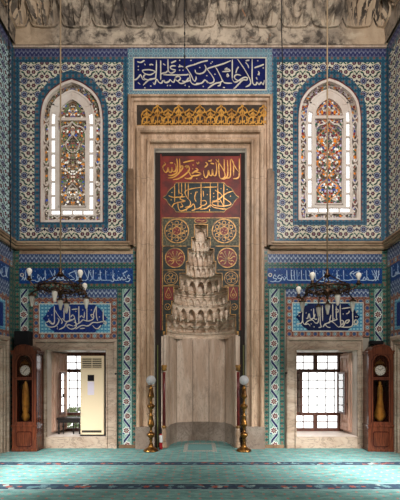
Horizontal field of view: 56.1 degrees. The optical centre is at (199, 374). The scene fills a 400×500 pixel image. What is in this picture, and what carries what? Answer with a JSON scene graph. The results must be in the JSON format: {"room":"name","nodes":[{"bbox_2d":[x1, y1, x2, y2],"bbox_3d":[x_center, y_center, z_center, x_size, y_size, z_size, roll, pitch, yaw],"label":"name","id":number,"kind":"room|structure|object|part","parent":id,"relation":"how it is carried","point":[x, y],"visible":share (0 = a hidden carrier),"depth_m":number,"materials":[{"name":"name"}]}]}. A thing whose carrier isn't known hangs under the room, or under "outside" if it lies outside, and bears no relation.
{"room":"mosque","nodes":[
{"label":"mosque","id":0,"kind":"room"},
{"bbox_2d":[0,18,12,44],"bbox_3d":[-3.930,-3.340,5.910,0.380,9.600,3.220,0,0,0],"label":"wall","id":1,"kind":"structure","parent":0,"point":[1,21],"depth_m":7.21,"materials":[{"name":"paint"}]},
{"bbox_2d":[0,335,9,452],"bbox_3d":[-3.695,0.360,6.420,0.090,2.200,1.640,0,0,0],"label":"window surround","id":2,"kind":"object","parent":1,"relation":"attached to","point":[4,340],"visible":1,"depth_m":7.07,"materials":[{"name":"stone"}]},
{"bbox_2d":[0,24,13,237],"bbox_3d":[-3.730,-4.590,5.900,0.020,3.920,3.200,0,0,0],"label":"tilework","id":3,"kind":"object","parent":1,"relation":"attached to","point":[4,78],"visible":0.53,"depth_m":7.21,"materials":[{"name":"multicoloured tile"}]},
{"bbox_2d":[0,241,13,448],"bbox_3d":[-3.726,-0.520,5.900,0.028,3.960,3.200,0,0,0],"label":"tilework","id":4,"kind":"object","parent":1,"relation":"attached to","point":[6,257],"visible":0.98,"depth_m":7.29,"materials":[{"name":"tile"}]},
{"bbox_2d":[0,228,17,248],"bbox_3d":[-3.650,-2.575,5.900,0.140,0.150,3.200,0,0,0],"label":"trim","id":5,"kind":"structure","parent":1,"relation":"attached to","point":[4,237],"depth_m":7.07,"materials":[{"name":"stone"}]},
{"bbox_2d":[0,0,18,42],"bbox_3d":[-3.315,-7.338,5.900,0.761,1.555,3.200,0,0,0],"label":"trim","id":6,"kind":"structure","parent":1,"relation":"attached to","point":[13,14],"depth_m":7.21,"materials":[{"name":"stone"}]},
{"bbox_2d":[8,0,11,251],"bbox_3d":[-3.303,-4.727,6.500,0.070,5.181,0.034,0,0,0],"label":"hanging chain","id":7,"kind":"object","parent":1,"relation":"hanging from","point":[8,0],"visible":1,"depth_m":6.49,"materials":[{"name":"black metal"}]},
{"bbox_2d":[26,0,89,312],"bbox_3d":[-2.287,-4.250,6.020,1.012,6.381,0.917,0,0,0],"label":"chandelier","id":8,"kind":"object","parent":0,"point":[60,290],"visible":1,"depth_m":5.99,"materials":[{"name":"brown metal"}]},
{"bbox_3d":[-2.686,-1.620,5.900,0.086,0.129,0.084,0,0,0],"label":"bulb","id":9,"kind":"part","parent":8,"relation":"part of","materials":[{"name":"white glass"}]},
{"bbox_3d":[-2.733,-1.200,6.100,0.084,0.170,0.084,0,0,0],"label":"lamp shade","id":10,"kind":"part","parent":8,"relation":"part of","materials":[{"name":"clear glass"}]},
{"bbox_3d":[-2.179,-1.174,5.620,0.084,0.170,0.084,0,0,0],"label":"lamp shade","id":11,"kind":"part","parent":8,"relation":"part of","materials":[{"name":"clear glass"}]},
{"bbox_3d":[-2.232,-4.536,6.000,0.022,5.808,0.022,0,0,23],"label":"suspension rod","id":12,"kind":"part","parent":8,"relation":"part of","materials":[{"name":"brown metal"}]},
{"bbox_3d":[-2.355,-1.181,6.330,0.084,0.170,0.084,0,0,0],"label":"lamp shade","id":13,"kind":"part","parent":8,"relation":"part of","materials":[{"name":"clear glass"}]},
{"bbox_3d":[-2.285,-1.139,6.420,0.084,0.170,0.084,0,0,0],"label":"lamp shade","id":14,"kind":"part","parent":8,"relation":"part of","materials":[{"name":"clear glass"}]},
{"bbox_3d":[-1.819,-1.537,5.700,0.086,0.129,0.084,0,0,0],"label":"bulb","id":15,"kind":"part","parent":8,"relation":"part of","materials":[{"name":"white glass"}]},
{"bbox_3d":[-1.856,-1.163,6.120,0.084,0.170,0.084,0,0,0],"label":"lamp shade","id":16,"kind":"part","parent":8,"relation":"part of","materials":[{"name":"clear glass"}]},
{"bbox_2d":[184,0,185,69],"bbox_3d":[-0.267,-6.321,6.500,0.030,2.058,0.030,0,0,-22],"label":"hanging chain","id":17,"kind":"object","parent":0,"point":[184,0],"visible":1,"depth_m":6.49,"materials":[{"name":"black metal"}]},
{"bbox_2d":[44,86,368,447],"bbox_3d":[0.000,-3.340,8.040,7.800,9.600,1.040,0,0,0],"label":"wall","id":18,"kind":"structure","parent":0,"point":[158,150],"depth_m":7.52,"materials":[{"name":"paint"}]},
{"bbox_2d":[20,289,27,330],"bbox_3d":[-3.515,-0.165,7.508,0.170,3.110,0.023,0,0,0],"label":"tile strip","id":19,"kind":"object","parent":18,"relation":"attached to","point":[23,292],"visible":0.36,"depth_m":7.50,"materials":[{"name":"tile"}]},
{"bbox_2d":[14,57,127,240],"bbox_3d":[-2.575,-4.495,7.547,2.270,3.730,0.106,0,0,0],"label":"tilework","id":20,"kind":"object","parent":18,"relation":"attached to","point":[34,77],"visible":0.91,"depth_m":7.50,"materials":[{"name":"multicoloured tile"}]},
{"bbox_2d":[14,49,127,56],"bbox_3d":[-2.575,-6.457,7.510,2.270,0.186,0.020,0,0,0],"label":"tile band","id":21,"kind":"object","parent":18,"relation":"attached to","point":[17,52],"visible":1,"depth_m":7.50,"materials":[{"name":"blue tile"}]},
{"bbox_2d":[41,79,102,221],"bbox_3d":[-2.570,-4.479,7.546,1.264,2.913,0.073,0,0,0],"label":"window","id":22,"kind":"structure","parent":18,"relation":"in","point":[72,97],"depth_m":7.55,"materials":[{"name":"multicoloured glass"}]},
{"bbox_3d":[-2.570,-4.460,7.579,0.690,2.292,0.008,0,0,0],"label":"glass","id":23,"kind":"part","parent":22,"relation":"part of","materials":[{"name":"multicoloured glass"}]},
{"bbox_2d":[13,241,130,249],"bbox_3d":[-2.550,-2.575,7.430,2.340,0.150,0.140,0,0,0],"label":"trim","id":24,"kind":"structure","parent":18,"relation":"attached to","point":[21,245],"depth_m":7.40,"materials":[{"name":"stone"}]},
{"bbox_2d":[14,249,135,447],"bbox_3d":[-2.485,-0.530,7.500,2.450,3.980,0.040,0,0,0],"label":"tile border","id":25,"kind":"structure","parent":18,"relation":"attached to","point":[17,265],"depth_m":7.50,"materials":[{"name":"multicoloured tile"}]},
{"bbox_2d":[33,339,116,448],"bbox_3d":[-2.498,0.374,7.480,1.684,2.172,0.080,0,0,0],"label":"window surround","id":26,"kind":"object","parent":18,"relation":"attached to","point":[108,345],"visible":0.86,"depth_m":7.47,"materials":[{"name":"stone"}]},
{"bbox_2d":[33,298,116,338],"bbox_3d":[-2.500,-1.130,7.503,1.680,0.820,0.034,0,0,0],"label":"inscription panel","id":27,"kind":"object","parent":18,"relation":"attached to","point":[99,320],"visible":0.98,"depth_m":7.50,"materials":[{"name":"blue tile"}]},
{"bbox_2d":[19,249,132,253],"bbox_3d":[-2.475,-2.470,7.509,2.270,0.100,0.022,0,0,0],"label":"trim","id":28,"kind":"structure","parent":18,"relation":"attached to","point":[131,250],"depth_m":7.50,"materials":[{"name":"stone"}]},
{"bbox_2d":[19,268,132,283],"bbox_3d":[-2.475,-1.982,7.505,2.270,0.308,0.029,0,0,0],"label":"inscription panel","id":29,"kind":"object","parent":18,"relation":"attached to","point":[90,275],"visible":0.88,"depth_m":7.50,"materials":[{"name":"blue tile"}]},
{"bbox_2d":[19,254,132,262],"bbox_3d":[-2.480,-2.335,7.510,2.280,0.170,0.020,0,0,0],"label":"tile band","id":30,"kind":"object","parent":18,"relation":"attached to","point":[23,258],"visible":1,"depth_m":7.50,"materials":[{"name":"blue tile"}]},
{"bbox_2d":[47,351,105,435],"bbox_3d":[-2.470,0.370,8.000,1.240,1.780,0.960,0,0,0],"label":"window","id":31,"kind":"structure","parent":18,"relation":"in","point":[57,370],"depth_m":7.87,"materials":[{"name":"pale plaster"},{"name":"glass"},{"name":"dark iron"}]},
{"bbox_2d":[52,353,66,431],"bbox_3d":[-2.968,0.360,7.961,0.063,1.640,0.497,0,0,15],"label":"shutter","id":32,"kind":"object","parent":31,"relation":"attached to","point":[59,360],"depth_m":7.87,"materials":[{"name":"brown wood"}]},
{"bbox_3d":[-2.913,0.380,7.994,0.004,0.810,0.405,0,0,-5],"label":"pane","id":33,"kind":"part","parent":31,"relation":"part of","materials":[{"name":"clear glass"}]},
{"bbox_2d":[56,416,79,433],"bbox_3d":[-2.714,1.058,7.910,0.520,0.335,0.300,0,0,0],"label":"bench","id":34,"kind":"object","parent":31,"relation":"on","point":[65,419],"visible":0.74,"depth_m":7.78,"materials":[{"name":"brown wood"}]},
{"bbox_3d":[-2.714,0.910,7.910,0.520,0.040,0.300,0,0,0],"label":"seat","id":35,"kind":"part","parent":34,"relation":"part of","materials":[{"name":"brown wood"}]},
{"bbox_2d":[68,368,79,411],"bbox_3d":[-2.470,0.375,8.430,0.984,1.070,0.044,0,0,0],"label":"grille","id":36,"kind":"object","parent":31,"relation":"attached to","point":[69,380],"depth_m":8.42,"materials":[{"name":"black metal"}]},
{"bbox_3d":[-2.470,0.370,8.255,1.180,1.720,0.070,0,0,0],"label":"frame","id":37,"kind":"part","parent":31,"relation":"part of","materials":[{"name":"brown wood"}]},
{"bbox_2d":[80,356,105,435],"bbox_3d":[-2.158,0.422,7.673,0.505,1.614,0.335,0,0,0],"label":"air conditioner","id":38,"kind":"object","parent":31,"relation":"on","point":[92,368],"visible":0.9,"depth_m":7.52,"materials":[{"name":"plastic"},{"name":"painted metal"}]},
{"bbox_2d":[82,358,101,367],"bbox_3d":[-2.168,-0.237,7.518,0.385,0.205,0.004,0,0,0],"label":"air vent","id":39,"kind":"object","parent":38,"relation":"attached to","point":[86,362],"depth_m":7.52,"materials":[{"name":"beige"}]},
{"bbox_3d":[-1.919,0.412,7.675,0.011,1.594,0.290,0,0,0],"label":"panel","id":40,"kind":"part","parent":38,"relation":"part of","materials":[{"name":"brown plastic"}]},
{"bbox_2d":[38,289,116,297],"bbox_3d":[-2.450,-1.635,7.510,1.580,0.170,0.020,0,0,0],"label":"tile band","id":41,"kind":"object","parent":18,"relation":"attached to","point":[92,293],"visible":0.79,"depth_m":7.50,"materials":[{"name":"blue tile"}]},
{"bbox_2d":[122,289,131,444],"bbox_3d":[-1.460,-0.165,7.508,0.188,3.110,0.023,0,0,0],"label":"tile strip","id":42,"kind":"object","parent":18,"relation":"attached to","point":[126,293],"visible":1,"depth_m":7.50,"materials":[{"name":"tile"}]},
{"bbox_2d":[13,0,386,44],"bbox_3d":[0.000,-7.336,7.096,7.440,1.552,0.758,0,0,0],"label":"trim","id":43,"kind":"structure","parent":18,"relation":"attached to","point":[83,22],"depth_m":7.42,"materials":[{"name":"stone"}]},
{"bbox_2d":[13,45,386,48],"bbox_3d":[0.000,-6.555,7.492,7.440,0.050,0.055,0,0,0],"label":"trim","id":44,"kind":"structure","parent":18,"relation":"attached to","point":[14,46],"depth_m":7.46,"materials":[{"name":"stone"}]},
{"bbox_2d":[126,94,273,448],"bbox_3d":[0.006,-2.050,7.901,2.948,7.020,1.072,0,0,0],"label":"mihrab","id":45,"kind":"object","parent":18,"relation":"attached to","point":[200,360],"visible":0.96,"depth_m":7.48,"materials":[{"name":"stone"}]},
{"bbox_2d":[161,156,239,335],"bbox_3d":[0.016,-2.615,7.571,1.592,3.670,0.078,0,0,0],"label":"calligraphy panel","id":46,"kind":"object","parent":45,"relation":"attached to","point":[195,190],"visible":1,"depth_m":7.55,"materials":[{"name":"red paint"}]},
{"bbox_3d":[0.005,-4.060,7.450,2.890,3.000,0.140,0,0,0],"label":"moulding","id":47,"kind":"part","parent":45,"relation":"part of","materials":[{"name":"stone"}]},
{"bbox_3d":[0.005,-4.918,7.485,2.570,0.076,0.070,0,0,0],"label":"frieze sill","id":48,"kind":"part","parent":45,"relation":"part of","materials":[{"name":"stone"}]},
{"bbox_2d":[167,225,234,339],"bbox_3d":[0.020,-1.900,7.998,1.538,2.240,0.877,0,0,0],"label":"hood","id":49,"kind":"object","parent":45,"relation":"attached to","point":[200,306],"depth_m":7.97,"materials":[{"name":"stone"}]},
{"bbox_2d":[128,48,271,93],"bbox_3d":[0.000,-6.090,7.497,2.880,1.060,0.045,0,0,0],"label":"inscription panel","id":50,"kind":"object","parent":18,"relation":"attached to","point":[150,70],"visible":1,"depth_m":7.49,"materials":[{"name":"tile"}]},
{"bbox_2d":[269,289,279,444],"bbox_3d":[1.488,-0.165,7.508,0.204,3.110,0.023,0,0,0],"label":"tile strip","id":51,"kind":"object","parent":18,"relation":"attached to","point":[274,294],"visible":1,"depth_m":7.50,"materials":[{"name":"tile"}]},
{"bbox_2d":[286,337,362,448],"bbox_3d":[2.480,0.350,7.480,1.520,2.220,0.080,0,0,0],"label":"window surround","id":52,"kind":"object","parent":18,"relation":"attached to","point":[293,344],"visible":0.99,"depth_m":7.47,"materials":[{"name":"stone"}]},
{"bbox_2d":[267,249,381,253],"bbox_3d":[2.495,-2.470,7.509,2.290,0.100,0.022,0,0,0],"label":"trim","id":53,"kind":"structure","parent":18,"relation":"attached to","point":[269,251],"depth_m":7.50,"materials":[{"name":"stone"}]},
{"bbox_2d":[267,268,381,283],"bbox_3d":[2.495,-1.982,7.505,2.290,0.308,0.029,0,0,0],"label":"inscription panel","id":54,"kind":"object","parent":18,"relation":"attached to","point":[274,275],"visible":0.88,"depth_m":7.50,"materials":[{"name":"blue tile"}]},
{"bbox_2d":[264,249,385,447],"bbox_3d":[2.500,-0.530,7.500,2.440,3.980,0.040,0,0,0],"label":"tile border","id":55,"kind":"structure","parent":18,"relation":"attached to","point":[282,287],"depth_m":7.50,"materials":[{"name":"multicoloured tile"}]},
{"bbox_2d":[268,254,381,262],"bbox_3d":[2.500,-2.335,7.510,2.280,0.170,0.020,0,0,0],"label":"tile band","id":56,"kind":"object","parent":18,"relation":"attached to","point":[272,258],"visible":1,"depth_m":7.50,"materials":[{"name":"blue tile"}]},
{"bbox_2d":[297,351,356,435],"bbox_3d":[2.535,0.370,8.000,1.270,1.780,0.960,0,0,0],"label":"window","id":57,"kind":"structure","parent":18,"relation":"in","point":[346,370],"depth_m":7.99,"materials":[{"name":"brown wood"}]},
{"bbox_3d":[2.071,0.380,7.987,0.004,0.810,0.420,0,0,-7],"label":"pane","id":58,"kind":"part","parent":57,"relation":"part of","materials":[{"name":"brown glass"}]},
{"bbox_2d":[299,368,334,411],"bbox_3d":[2.535,0.375,8.430,1.014,1.070,0.044,0,0,0],"label":"grille","id":59,"kind":"object","parent":57,"relation":"attached to","point":[308,380],"depth_m":8.42,"materials":[{"name":"black metal"}]},
{"bbox_3d":[3.012,0.380,7.985,0.004,0.810,0.420,0,0,2],"label":"pane","id":60,"kind":"part","parent":57,"relation":"part of","materials":[{"name":"clear glass"}]},
{"bbox_2d":[340,353,351,431],"bbox_3d":[3.094,0.360,7.970,0.063,1.640,0.462,0,0,-5],"label":"shutter","id":61,"kind":"object","parent":57,"relation":"attached to","point":[345,358],"depth_m":7.88,"materials":[{"name":"brown wood"}]},
{"bbox_2d":[286,289,368,296],"bbox_3d":[2.550,-1.645,7.510,1.660,0.170,0.020,0,0,0],"label":"tile band","id":62,"kind":"object","parent":18,"relation":"attached to","point":[289,292],"visible":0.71,"depth_m":7.50,"materials":[{"name":"blue tile"}]},
{"bbox_2d":[269,241,386,249],"bbox_3d":[2.555,-2.575,7.430,2.330,0.150,0.140,0,0,0],"label":"trim","id":63,"kind":"structure","parent":18,"relation":"attached to","point":[277,245],"depth_m":7.40,"materials":[{"name":"stone"}]},
{"bbox_2d":[286,297,369,336],"bbox_3d":[2.555,-1.160,7.503,1.670,0.800,0.034,0,0,0],"label":"inscription panel","id":64,"kind":"object","parent":18,"relation":"attached to","point":[340,321],"visible":0.98,"depth_m":7.50,"materials":[{"name":"blue tile"}]},
{"bbox_2d":[272,57,385,240],"bbox_3d":[2.580,-4.495,7.547,2.280,3.730,0.106,0,0,0],"label":"tilework","id":65,"kind":"object","parent":18,"relation":"attached to","point":[365,77],"visible":0.91,"depth_m":7.50,"materials":[{"name":"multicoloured tile"}]},
{"bbox_2d":[272,49,385,56],"bbox_3d":[2.580,-6.457,7.510,2.280,0.186,0.020,0,0,0],"label":"tile band","id":66,"kind":"object","parent":18,"relation":"attached to","point":[275,52],"visible":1,"depth_m":7.50,"materials":[{"name":"blue tile"}]},
{"bbox_2d":[299,78,360,219],"bbox_3d":[2.595,-4.512,7.546,1.264,2.887,0.073,0,0,0],"label":"window","id":67,"kind":"structure","parent":18,"relation":"in","point":[341,103],"depth_m":7.54,"materials":[{"name":"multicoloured glass"}]},
{"bbox_3d":[2.595,-4.493,7.579,0.690,2.266,0.008,0,0,0],"label":"glass","id":68,"kind":"part","parent":67,"relation":"part of","materials":[{"name":"multicoloured glass"}]},
{"bbox_2d":[374,289,382,340],"bbox_3d":[3.569,-0.165,7.508,0.166,3.110,0.023,0,0,0],"label":"tile strip","id":69,"kind":"object","parent":18,"relation":"attached to","point":[378,293],"visible":0.36,"depth_m":7.50,"materials":[{"name":"tile"}]},
{"bbox_2d":[281,0,283,131],"bbox_3d":[1.520,-5.776,6.954,0.057,2.158,0.732,0,0,15],"label":"hanging chain","id":70,"kind":"object","parent":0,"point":[281,0],"visible":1,"depth_m":7.26,"materials":[{"name":"black metal"}]},
{"bbox_2d":[296,0,361,316],"bbox_3d":[2.085,-4.220,6.040,1.013,6.441,0.878,0,0,0],"label":"chandelier","id":71,"kind":"object","parent":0,"point":[327,291],"visible":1,"depth_m":5.99,"materials":[{"name":"brown metal"}]},
{"bbox_3d":[1.617,-1.391,6.150,0.086,0.129,0.084,0,0,0],"label":"bulb","id":72,"kind":"part","parent":71,"relation":"part of","materials":[{"name":"white glass"}]},
{"bbox_3d":[1.715,-1.137,6.280,0.084,0.170,0.084,0,0,0],"label":"lamp shade","id":73,"kind":"part","parent":71,"relation":"part of","materials":[{"name":"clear glass"}]},
{"bbox_3d":[1.690,-1.484,5.640,0.086,0.129,0.084,0,0,0],"label":"bulb","id":74,"kind":"part","parent":71,"relation":"part of","materials":[{"name":"white glass"}]},
{"bbox_3d":[2.030,-1.079,6.420,0.084,0.170,0.084,0,0,0],"label":"lamp shade","id":75,"kind":"part","parent":71,"relation":"part of","materials":[{"name":"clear glass"}]},
{"bbox_3d":[2.037,-4.528,6.000,0.022,5.824,0.022,0,0,-23],"label":"suspension rod","id":76,"kind":"part","parent":71,"relation":"part of","materials":[{"name":"brown metal"}]},
{"bbox_3d":[2.171,-1.114,6.380,0.084,0.170,0.084,0,0,0],"label":"lamp shade","id":77,"kind":"part","parent":71,"relation":"part of","materials":[{"name":"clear glass"}]},
{"bbox_3d":[2.128,-1.160,5.800,0.084,0.170,0.084,0,0,0],"label":"lamp shade","id":78,"kind":"part","parent":71,"relation":"part of","materials":[{"name":"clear glass"}]},
{"bbox_3d":[2.531,-1.134,6.220,0.084,0.170,0.084,0,0,0],"label":"lamp shade","id":79,"kind":"part","parent":71,"relation":"part of","materials":[{"name":"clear glass"}]},
{"bbox_3d":[2.495,-1.549,5.900,0.086,0.129,0.084,0,0,0],"label":"bulb","id":80,"kind":"part","parent":71,"relation":"part of","materials":[{"name":"white glass"}]},
{"bbox_2d":[387,18,399,44],"bbox_3d":[3.930,-3.340,5.910,0.380,9.600,3.220,0,0,0],"label":"wall","id":81,"kind":"structure","parent":0,"point":[398,21],"depth_m":7.25,"materials":[{"name":"paint"}]},
{"bbox_2d":[381,0,399,42],"bbox_3d":[3.315,-7.338,5.900,0.761,1.555,3.200,0,0,0],"label":"trim","id":82,"kind":"structure","parent":81,"relation":"attached to","point":[390,12],"depth_m":7.19,"materials":[{"name":"stone"}]},
{"bbox_2d":[382,228,399,249],"bbox_3d":[3.650,-2.575,5.900,0.140,0.150,3.200,0,0,0],"label":"trim","id":83,"kind":"structure","parent":81,"relation":"attached to","point":[393,238],"depth_m":7.09,"materials":[{"name":"stone"}]},
{"bbox_2d":[386,24,399,237],"bbox_3d":[3.730,-4.590,5.900,0.020,3.920,3.200,0,0,0],"label":"tilework","id":84,"kind":"object","parent":81,"relation":"attached to","point":[393,47],"visible":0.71,"depth_m":7.21,"materials":[{"name":"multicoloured tile"}]},
{"bbox_2d":[386,241,399,345],"bbox_3d":[3.726,-0.520,5.900,0.028,3.960,3.200,0,0,0],"label":"tilework","id":85,"kind":"object","parent":81,"relation":"attached to","point":[392,253],"visible":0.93,"depth_m":7.25,"materials":[{"name":"tile"}]},
{"bbox_2d":[390,335,399,452],"bbox_3d":[3.695,0.360,6.420,0.090,2.200,1.640,0,0,0],"label":"window surround","id":86,"kind":"object","parent":81,"relation":"attached to","point":[394,340],"visible":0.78,"depth_m":7.04,"materials":[{"name":"stone"}]},
{"bbox_3d":[0.000,1.526,3.530,8.200,0.108,10.060,0,0,0],"label":"floor","id":87,"kind":"structure","parent":0,"visible":0},
{"bbox_2d":[0,440,399,499],"bbox_3d":[0.000,1.466,3.485,7.440,0.012,9.770,0,0,0],"label":"carpet","id":88,"kind":"object","parent":87,"relation":"on","point":[170,473],"visible":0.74,"depth_m":5.56,"materials":[{"name":"teal carpet"}]},
{"bbox_2d":[10,344,43,451],"bbox_3d":[-3.345,0.440,7.303,0.500,2.040,0.385,0,0,0],"label":"grandfather clock","id":89,"kind":"object","parent":88,"relation":"on","point":[27,425],"visible":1,"depth_m":7.15,"materials":[{"name":"brown wood"}]},
{"bbox_2d":[14,331,32,345],"bbox_3d":[-3.459,-0.716,7.378,0.292,0.282,0.245,0,0,0],"label":"loudspeaker","id":90,"kind":"object","parent":89,"relation":"on","point":[20,337],"visible":0.86,"depth_m":7.25,"materials":[{"name":"black plastic"}]},
{"bbox_2d":[14,332,27,344],"bbox_3d":[-3.459,-0.716,7.258,0.262,0.252,0.005,0,0,0],"label":"grille","id":91,"kind":"object","parent":90,"relation":"attached to","point":[20,338],"depth_m":7.25,"materials":[{"name":"black"}]},
{"bbox_3d":[-3.345,0.244,7.136,0.366,1.311,0.010,0,0,0],"label":"moulding","id":92,"kind":"part","parent":89,"relation":"part of","materials":[{"name":"brown wood"}]},
{"bbox_3d":[-3.345,1.220,7.135,0.300,0.300,0.012,0,0,0],"label":"panel","id":93,"kind":"part","parent":89,"relation":"part of","materials":[{"name":"brown wood"}]},
{"bbox_3d":[-3.345,0.255,7.152,0.460,1.390,0.025,0,0,0],"label":"door","id":94,"kind":"part","parent":89,"relation":"part of","materials":[{"name":"brown wood"}]},
{"bbox_3d":[-3.345,-0.170,7.200,0.330,0.460,0.010,0,0,0],"label":"dial plate","id":95,"kind":"part","parent":89,"relation":"part of","materials":[{"name":"brown wood"}]},
{"bbox_3d":[-3.345,0.280,7.460,0.420,1.340,0.010,0,0,0],"label":"panel","id":96,"kind":"part","parent":89,"relation":"part of","materials":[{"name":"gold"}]},
{"bbox_3d":[-3.345,-0.490,7.300,0.500,0.180,0.380,0,0,0],"label":"crown","id":97,"kind":"part","parent":89,"relation":"part of","materials":[{"name":"brown wood"}]},
{"bbox_2d":[143,375,158,452],"bbox_3d":[-0.941,0.734,7.200,0.292,1.452,0.292,0,0,0],"label":"candlestick","id":98,"kind":"object","parent":88,"relation":"on","point":[150,380],"visible":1,"depth_m":7.16,"materials":[{"name":"gold metal"}]},
{"bbox_3d":[-0.941,0.754,7.200,0.157,1.123,0.157,0,0,0],"label":"stem","id":99,"kind":"part","parent":98,"relation":"part of","materials":[{"name":"gold metal"}]},
{"bbox_3d":[-0.941,0.100,7.200,0.184,0.184,0.184,0,0,0],"label":"globe","id":100,"kind":"part","parent":98,"relation":"part of","materials":[{"name":"white glass"}]},
{"bbox_2d":[159,428,162,449],"bbox_3d":[-0.769,1.250,7.360,0.071,0.420,0.069,0,0,0],"label":"bottle","id":101,"kind":"object","parent":88,"relation":"on","point":[160,435],"visible":1,"depth_m":7.33,"materials":[{"name":"red"}]},
{"bbox_2d":[183,443,216,451],"bbox_3d":[0.000,1.456,7.560,0.640,0.008,0.880,0,0,0],"label":"rug","id":102,"kind":"object","parent":88,"relation":"on","point":[188,447],"visible":1,"depth_m":7.51,"materials":[{"name":"fabric"}]},
{"bbox_2d":[236,375,251,452],"bbox_3d":[0.845,0.734,7.200,0.292,1.452,0.292,0,0,0],"label":"candlestick","id":103,"kind":"object","parent":88,"relation":"on","point":[243,380],"visible":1,"depth_m":7.16,"materials":[{"name":"gold metal"}]},
{"bbox_3d":[0.845,0.754,7.200,0.157,1.123,0.157,0,0,0],"label":"stem","id":104,"kind":"part","parent":103,"relation":"part of","materials":[{"name":"gold metal"}]},
{"bbox_3d":[0.845,0.100,7.200,0.184,0.184,0.184,0,0,0],"label":"globe","id":105,"kind":"part","parent":103,"relation":"part of","materials":[{"name":"white glass"}]},
{"bbox_2d":[362,344,394,451],"bbox_3d":[3.454,0.440,7.287,0.500,2.040,0.385,0,0,5],"label":"grandfather clock","id":106,"kind":"object","parent":88,"relation":"on","point":[378,360],"visible":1,"depth_m":7.14,"materials":[{"name":"brown wood"}]},
{"bbox_2d":[368,341,383,344],"bbox_3d":[3.460,-0.635,7.400,0.240,0.070,0.200,0,0,0],"label":"loudspeaker","id":107,"kind":"object","parent":106,"relation":"on","point":[369,342],"visible":0.89,"depth_m":7.30,"materials":[{"name":"black"}]},
{"bbox_3d":[3.454,-0.490,7.285,0.500,0.180,0.380,0,0,5],"label":"crown","id":108,"kind":"part","parent":106,"relation":"part of","materials":[{"name":"brown wood"}]},
{"bbox_3d":[3.468,0.280,7.444,0.420,1.340,0.010,0,0,5],"label":"panel","id":109,"kind":"part","parent":106,"relation":"part of","materials":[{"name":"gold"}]},
{"bbox_3d":[3.445,-0.170,7.185,0.330,0.460,0.010,0,0,5],"label":"dial plate","id":110,"kind":"part","parent":106,"relation":"part of","materials":[{"name":"brown wood"}]},
{"bbox_3d":[3.439,0.244,7.122,0.366,1.311,0.010,0,0,5],"label":"moulding","id":111,"kind":"part","parent":106,"relation":"part of","materials":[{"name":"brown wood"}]},
{"bbox_3d":[3.441,0.255,7.138,0.460,1.390,0.025,0,0,5],"label":"door","id":112,"kind":"part","parent":106,"relation":"part of","materials":[{"name":"brown wood"}]},
{"bbox_3d":[3.439,1.220,7.121,0.300,0.300,0.012,0,0,5],"label":"panel","id":113,"kind":"part","parent":106,"relation":"part of","materials":[{"name":"brown wood"}]},
{"label":"outside","id":114,"kind":"structure","parent":0,"visible":0},
{"bbox_3d":[0.000,1.910,10.130,10.000,0.100,3.140,0,0,0],"label":"ground","id":115,"kind":"structure","parent":114,"visible":0},
{"bbox_2d":[67,406,79,427],"bbox_3d":[-3.518,1.394,10.670,1.221,0.977,1.092,0,0,0],"label":"bush","id":116,"kind":"object","parent":115,"relation":"on","point":[72,409],"visible":0.14,"depth_m":10.58,"materials":[{"name":"green plant"}]}
]}

